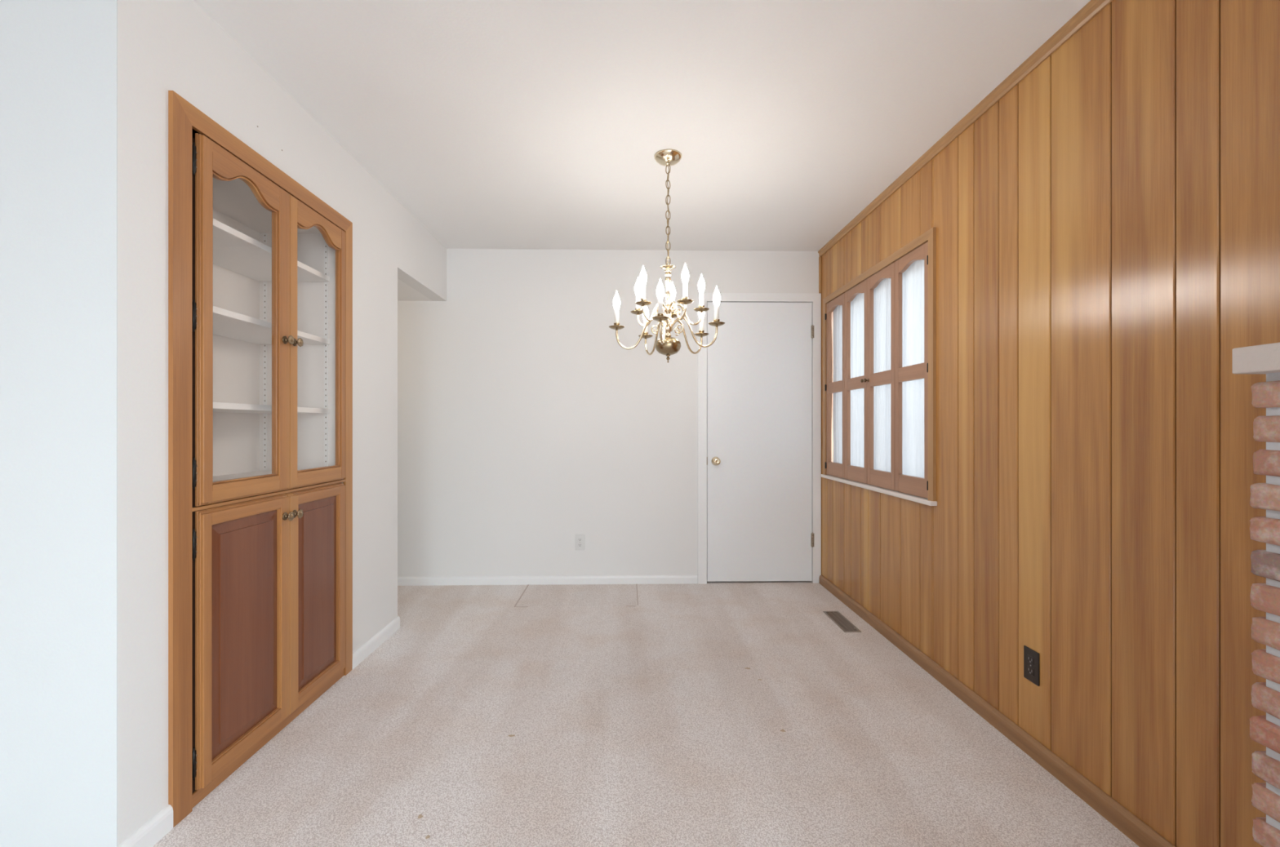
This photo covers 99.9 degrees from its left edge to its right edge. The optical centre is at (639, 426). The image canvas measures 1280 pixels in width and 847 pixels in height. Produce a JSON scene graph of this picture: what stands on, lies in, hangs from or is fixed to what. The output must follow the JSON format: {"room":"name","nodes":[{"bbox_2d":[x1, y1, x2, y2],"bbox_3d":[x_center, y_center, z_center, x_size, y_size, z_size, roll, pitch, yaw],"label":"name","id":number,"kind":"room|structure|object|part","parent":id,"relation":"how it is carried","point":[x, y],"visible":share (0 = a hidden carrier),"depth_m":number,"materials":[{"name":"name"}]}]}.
{"room":"dining room","nodes":[
{"label":"dining room","id":0,"kind":"room"},
{"bbox_2d":[0,0,117,846],"bbox_3d":[-3.089,-0.068,1.397,3.485,2.438,0.102,0,0,-1],"label":"wall","id":1,"kind":"structure","parent":0,"point":[59,58],"depth_m":1.38,"materials":[{"name":"paint"}]},
{"bbox_2d":[117,0,446,846],"bbox_3d":[-1.423,-0.068,2.643,0.101,2.438,2.515,0,0,-1],"label":"wall","id":2,"kind":"structure","parent":0,"point":[164,46],"depth_m":1.53,"materials":[{"name":"paint"}]},
{"bbox_2d":[117,804,173,846],"bbox_3d":[-1.340,1.117,1.457,0.014,0.068,0.165,0,0,-1],"label":"baseboard","id":3,"kind":"structure","parent":2,"relation":"attached to","point":[150,833],"depth_m":1.48,"materials":[{"name":"white paint"}]},
{"bbox_2d":[352,616,399,669],"bbox_3d":[-1.377,1.118,2.813,0.028,0.066,0.543,0,0,-1],"label":"baseboard","id":4,"kind":"structure","parent":2,"relation":"attached to","point":[366,649],"depth_m":2.77,"materials":[{"name":"white paint"}]},
{"bbox_2d":[397,279,432,301],"bbox_3d":[-2.284,-0.957,3.466,1.585,0.100,0.831,0,0,-1],"label":"soffit","id":5,"kind":"structure","parent":0,"point":[405,292],"depth_m":3.70,"materials":[{"name":"paint"}]},
{"bbox_2d":[397,248,821,582],"bbox_3d":[-0.829,-0.068,3.974,4.717,2.438,0.120,0,0,-1],"label":"wall","id":6,"kind":"structure","parent":0,"point":[526,428],"depth_m":3.92,"materials":[{"name":"paint"}]},
{"bbox_2d":[397,574,697,586],"bbox_3d":[-1.333,1.120,3.896,3.506,0.062,0.013,0,0,-1],"label":"baseboard","id":7,"kind":"structure","parent":6,"relation":"attached to","point":[686,579],"depth_m":3.90,"materials":[{"name":"white paint"}]},
{"bbox_2d":[575,534,584,550],"bbox_3d":[-0.437,0.847,3.919,0.070,0.114,0.008,0,0,-1],"label":"wall outlet","id":8,"kind":"object","parent":6,"relation":"attached to","point":[580,539],"visible":1,"depth_m":3.92,"materials":[{"name":"plastic"}]},
{"bbox_2d":[697,293,821,584],"bbox_3d":[0.874,0.089,3.943,0.905,2.124,0.016,0,0,-1],"label":"door frame","id":9,"kind":"structure","parent":6,"relation":"attached to","point":[815,299],"depth_m":3.94,"materials":[{"name":"white paint"}]},
{"bbox_2d":[706,302,813,582],"bbox_3d":[0.882,0.115,3.934,0.790,2.048,0.098,0,0,-1],"label":"door","id":10,"kind":"structure","parent":6,"relation":"in","point":[759,362],"depth_m":3.95,"materials":[{"name":"paint"}]},
{"bbox_3d":[0.555,0.256,3.909,0.064,0.064,0.062,0,0,-1],"label":"knob","id":11,"kind":"part","parent":10,"relation":"part of","materials":[{"name":"gold metal"}]},
{"bbox_2d":[818,256,821,293],"bbox_3d":[1.322,-1.111,3.953,0.016,0.268,0.016,0,0,-1],"label":"strip","id":12,"kind":"object","parent":6,"relation":"attached to","point":[820,257],"visible":1,"depth_m":3.94,"materials":[{"name":"brown wood"}]},
{"bbox_2d":[192,0,1090,251],"bbox_3d":[-1.568,-1.347,-1.094,6.417,0.120,10.281,0,0,-1],"label":"ceiling","id":13,"kind":"structure","parent":0,"point":[495,124],"depth_m":2.11,"materials":[{"name":"paint"}]},
{"bbox_2d":[608,148,724,363],"bbox_3d":[0.118,-0.800,2.555,0.530,0.974,0.538,0,0,-1],"label":"chandelier","id":14,"kind":"object","parent":13,"relation":"hanging from","point":[668,345],"visible":1,"depth_m":2.54,"materials":[{"name":"gold metal"}]},
{"bbox_3d":[-0.109,-0.593,2.533,0.035,0.092,0.035,0,0,-7],"label":"bulb","id":15,"kind":"part","parent":14,"relation":"part of","materials":[{"name":"white glass"}]},
{"bbox_3d":[-0.009,-0.687,2.642,0.035,0.092,0.035,0,0,29],"label":"bulb","id":16,"kind":"part","parent":14,"relation":"part of","materials":[{"name":"white glass"}]},
{"bbox_3d":[0.002,-0.438,2.547,0.236,0.155,0.010,0,0,-7],"label":"arm","id":17,"kind":"part","parent":14,"relation":"part of","materials":[{"name":"gold metal"}]},
{"bbox_3d":[0.015,-0.687,2.452,0.035,0.092,0.035,0,0,-43],"label":"bulb","id":18,"kind":"part","parent":14,"relation":"part of","materials":[{"name":"white glass"}]},
{"bbox_3d":[0.029,-0.593,2.785,0.035,0.092,0.035,0,0,-25],"label":"bulb","id":19,"kind":"part","parent":14,"relation":"part of","materials":[{"name":"white glass"}]},
{"bbox_3d":[0.055,-0.535,2.607,0.157,0.104,0.010,0,0,29],"label":"arm","id":20,"kind":"part","parent":14,"relation":"part of","materials":[{"name":"gold metal"}]},
{"bbox_3d":[0.068,-0.535,2.502,0.157,0.104,0.010,0,0,-43],"label":"arm","id":21,"kind":"part","parent":14,"relation":"part of","materials":[{"name":"gold metal"}]},
{"bbox_3d":[0.077,-0.438,2.683,0.010,0.155,0.236,0,0,-25],"label":"arm","id":22,"kind":"part","parent":14,"relation":"part of","materials":[{"name":"gold metal"}]},
{"bbox_3d":[0.088,-0.593,2.323,0.035,0.092,0.035,0,0,11],"label":"bulb","id":23,"kind":"part","parent":14,"relation":"part of","materials":[{"name":"white glass"}]},
{"bbox_3d":[0.109,-0.438,2.434,0.010,0.155,0.236,0,0,11],"label":"arm","id":24,"kind":"part","parent":14,"relation":"part of","materials":[{"name":"gold metal"}]},
{"bbox_3d":[0.134,-1.006,2.564,0.012,0.480,0.012,0,0,-1],"label":"chain cord","id":25,"kind":"part","parent":14,"relation":"part of","materials":[{"name":"gold metal"}]},
{"bbox_3d":[0.164,-0.687,2.724,0.035,0.092,0.035,0,0,11],"label":"bulb","id":26,"kind":"part","parent":14,"relation":"part of","materials":[{"name":"white glass"}]},
{"bbox_3d":[0.172,-0.535,2.482,0.010,0.104,0.157,0,0,-25],"label":"arm","id":27,"kind":"part","parent":14,"relation":"part of","materials":[{"name":"gold metal"}]},
{"bbox_3d":[0.203,-0.687,2.416,0.035,0.092,0.035,0,0,-25],"label":"bulb","id":28,"kind":"part","parent":14,"relation":"part of","materials":[{"name":"white glass"}]},
{"bbox_3d":[0.223,-0.535,2.575,0.157,0.104,0.010,0,0,-7],"label":"arm","id":29,"kind":"part","parent":14,"relation":"part of","materials":[{"name":"gold metal"}]},
{"bbox_3d":[0.230,-0.438,2.654,0.236,0.155,0.010,0,0,-43],"label":"arm","id":30,"kind":"part","parent":14,"relation":"part of","materials":[{"name":"gold metal"}]},
{"bbox_3d":[0.250,-0.438,2.500,0.236,0.155,0.010,0,0,29],"label":"arm","id":31,"kind":"part","parent":14,"relation":"part of","materials":[{"name":"gold metal"}]},
{"bbox_3d":[0.312,-0.593,2.732,0.035,0.092,0.035,0,0,-43],"label":"bulb","id":32,"kind":"part","parent":14,"relation":"part of","materials":[{"name":"white glass"}]},
{"bbox_3d":[0.295,-0.687,2.584,0.035,0.092,0.035,0,0,-7],"label":"bulb","id":33,"kind":"part","parent":14,"relation":"part of","materials":[{"name":"white glass"}]},
{"bbox_3d":[0.348,-0.593,2.446,0.035,0.092,0.035,0,0,29],"label":"bulb","id":34,"kind":"part","parent":14,"relation":"part of","materials":[{"name":"white glass"}]},
{"bbox_2d":[152,581,1138,846],"bbox_3d":[-1.568,1.211,-1.094,6.417,0.120,10.281,0,0,-1],"label":"floor","id":35,"kind":"structure","parent":0,"point":[646,724],"depth_m":1.91,"materials":[{"name":"carpet"}]},
{"bbox_2d":[168,90,352,827],"bbox_3d":[-1.530,0.095,2.037,0.454,2.112,1.003,0,0,-1],"label":"tall cabinet","id":36,"kind":"object","parent":35,"relation":"on","point":[260,267],"visible":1,"depth_m":1.99,"materials":[{"name":"brown wood"}]},
{"bbox_3d":[-1.342,0.681,1.842,0.024,0.847,0.421,0,0,-1],"label":"panel door","id":37,"kind":"part","parent":36,"relation":"part of","materials":[{"name":"brown wood"}]},
{"bbox_3d":[-1.342,-0.323,1.842,0.024,1.133,0.421,0,0,-1],"label":"glass door","id":38,"kind":"part","parent":36,"relation":"part of","materials":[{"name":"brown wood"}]},
{"bbox_3d":[-1.343,0.677,1.835,0.018,0.740,0.326,0,0,-1],"label":"raised panel","id":39,"kind":"part","parent":36,"relation":"part of","materials":[{"name":"brown wood"}]},
{"bbox_2d":[213,402,329,413],"bbox_3d":[-1.580,-0.069,2.040,0.326,0.022,0.868,0,0,-1],"label":"shelf","id":40,"kind":"object","parent":36,"relation":"attached to","point":[218,407],"depth_m":2.07,"materials":[{"name":"paint"}]},
{"bbox_2d":[213,306,329,344],"bbox_3d":[-1.580,-0.387,2.040,0.326,0.022,0.868,0,0,-1],"label":"shelf","id":41,"kind":"object","parent":36,"relation":"attached to","point":[230,326],"depth_m":2.13,"materials":[{"name":"paint"}]},
{"bbox_2d":[213,218,329,281],"bbox_3d":[-1.580,-0.676,2.040,0.326,0.023,0.868,0,0,-1],"label":"shelf","id":42,"kind":"object","parent":36,"relation":"attached to","point":[236,254],"depth_m":2.14,"materials":[{"name":"paint"}]},
{"bbox_3d":[-1.318,0.339,2.022,0.031,0.035,0.035,0,0,-1],"label":"knob","id":43,"kind":"part","parent":36,"relation":"part of","materials":[{"name":"brown metal"}]},
{"bbox_3d":[-1.318,-0.324,2.022,0.031,0.035,0.035,0,0,-1],"label":"knob","id":44,"kind":"part","parent":36,"relation":"part of","materials":[{"name":"brown metal"}]},
{"bbox_3d":[-1.320,0.339,2.079,0.031,0.035,0.035,0,0,-1],"label":"knob","id":45,"kind":"part","parent":36,"relation":"part of","materials":[{"name":"brown metal"}]},
{"bbox_3d":[-1.320,-0.324,2.079,0.031,0.035,0.035,0,0,-1],"label":"knob","id":46,"kind":"part","parent":36,"relation":"part of","materials":[{"name":"brown metal"}]},
{"bbox_3d":[-1.351,0.681,2.257,0.024,0.847,0.404,0,0,-1],"label":"panel door","id":47,"kind":"part","parent":36,"relation":"part of","materials":[{"name":"brown wood"}]},
{"bbox_3d":[-1.351,-0.323,2.257,0.024,1.133,0.404,0,0,-1],"label":"glass door","id":48,"kind":"part","parent":36,"relation":"part of","materials":[{"name":"brown wood"}]},
{"bbox_3d":[-1.352,0.677,2.256,0.018,0.740,0.293,0,0,-1],"label":"raised panel","id":49,"kind":"part","parent":36,"relation":"part of","materials":[{"name":"brown wood"}]},
{"bbox_2d":[514,584,638,607],"bbox_3d":[-0.411,1.150,3.667,0.791,0.002,0.484,0,0,-1],"label":"carpet patch","id":50,"kind":"object","parent":35,"relation":"on","point":[556,595],"visible":1,"depth_m":3.64,"materials":[{"name":"beige carpet"}]},
{"bbox_2d":[822,611,861,632],"bbox_3d":[1.185,1.147,3.169,0.096,0.008,0.335,0,0,-1],"label":"floor vent","id":51,"kind":"object","parent":35,"relation":"in","point":[837,618],"visible":1,"depth_m":3.15,"materials":[{"name":"brown metal"}]},
{"bbox_2d":[1232,342,1279,846],"bbox_3d":[1.321,0.496,0.108,0.186,1.310,1.998,0,0,-1],"label":"fireplace","id":52,"kind":"object","parent":35,"relation":"on","point":[1264,731],"visible":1,"depth_m":1.07,"materials":[{"name":"brick"}]},
{"bbox_2d":[1232,342,1279,373],"bbox_3d":[1.319,-0.132,0.190,0.186,0.052,1.821,0,0,-1],"label":"mantel shelf","id":53,"kind":"object","parent":52,"relation":"attached to","point":[1263,358],"depth_m":1.05,"materials":[{"name":"stone"}]},
{"bbox_2d":[821,0,1279,846],"bbox_3d":[1.520,-0.068,-1.041,0.160,2.438,10.251,0,0,-1],"label":"wall","id":54,"kind":"structure","parent":0,"point":[1108,229],"depth_m":1.59,"materials":[{"name":"brown wood"}]},
{"bbox_2d":[821,226,937,506],"bbox_3d":[1.410,-0.275,3.176,0.185,1.283,1.410,0,0,-1],"label":"window","id":55,"kind":"structure","parent":54,"relation":"in","point":[930,236],"depth_m":2.56,"materials":[{"name":"brown wood"}]},
{"bbox_2d":[825,293,844,478],"bbox_3d":[1.335,-0.264,3.673,0.031,1.211,0.335,0,0,-1],"label":"shutter","id":56,"kind":"object","parent":55,"relation":"attached to","point":[836,469],"visible":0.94,"depth_m":3.75,"materials":[{"name":"brown wood"}]},
{"bbox_2d":[844,279,866,484],"bbox_3d":[1.333,-0.264,3.340,0.050,1.211,0.326,0,0,-1],"label":"shutter","id":57,"kind":"object","parent":55,"relation":"attached to","point":[855,473],"visible":0.68,"depth_m":3.43,"materials":[{"name":"brown wood"}]},
{"bbox_2d":[832,259,924,478],"bbox_3d":[1.381,-0.266,3.177,0.023,1.199,1.310,0,0,-1],"label":"sheer curtain","id":58,"kind":"object","parent":55,"relation":"hanging from","point":[913,279],"visible":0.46,"depth_m":3.03,"materials":[{"name":"white fabric"}]},
{"bbox_2d":[863,262,894,490],"bbox_3d":[1.340,-0.264,3.012,0.050,1.211,0.326,0,0,-1],"label":"shutter","id":59,"kind":"object","parent":55,"relation":"attached to","point":[883,479],"visible":0.94,"depth_m":3.09,"materials":[{"name":"brown wood"}]},
{"bbox_3d":[1.410,0.356,3.176,0.185,0.021,1.410,0,0,-1],"label":"sill","id":60,"kind":"part","parent":55,"relation":"part of","materials":[{"name":"wood"}]},
{"bbox_2d":[894,241,928,498],"bbox_3d":[1.357,-0.264,2.681,0.031,1.211,0.333,0,0,-1],"label":"shutter","id":61,"kind":"object","parent":55,"relation":"attached to","point":[910,485],"visible":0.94,"depth_m":2.73,"materials":[{"name":"brown wood"}]},
{"bbox_2d":[817,0,1112,256],"bbox_3d":[1.429,-1.266,-1.003,0.020,0.042,9.931,0,0,-1],"label":"crown molding","id":62,"kind":"structure","parent":54,"relation":"attached to","point":[1093,7],"depth_m":2.09,"materials":[{"name":"brown wood"}]},
{"bbox_2d":[819,574,1175,846],"bbox_3d":[1.352,1.120,2.522,0.019,0.062,2.834,0,0,-1],"label":"baseboard","id":63,"kind":"structure","parent":54,"relation":"attached to","point":[1141,834],"depth_m":1.90,"materials":[{"name":"brown wood"}]},
{"bbox_2d":[1023,645,1039,686],"bbox_3d":[1.372,0.840,1.888,0.007,0.114,0.070,0,0,-1],"label":"wall outlet","id":64,"kind":"object","parent":54,"relation":"attached to","point":[1031,658],"visible":1,"depth_m":1.88,"materials":[{"name":"brown plastic"}]},
{"bbox_2d":[1026,654,1034,666],"bbox_3d":[1.371,0.821,1.888,0.004,0.027,0.033,0,0,-1],"label":"receptacle","id":65,"kind":"object","parent":64,"relation":"attached to","point":[1030,658],"depth_m":1.89,"materials":[{"name":"brown plastic"}]},
{"bbox_2d":[1026,666,1034,676],"bbox_3d":[1.371,0.860,1.888,0.004,0.027,0.033,0,0,-1],"label":"receptacle","id":66,"kind":"object","parent":64,"relation":"attached to","point":[1030,669],"depth_m":1.89,"materials":[{"name":"brown plastic"}]}
]}

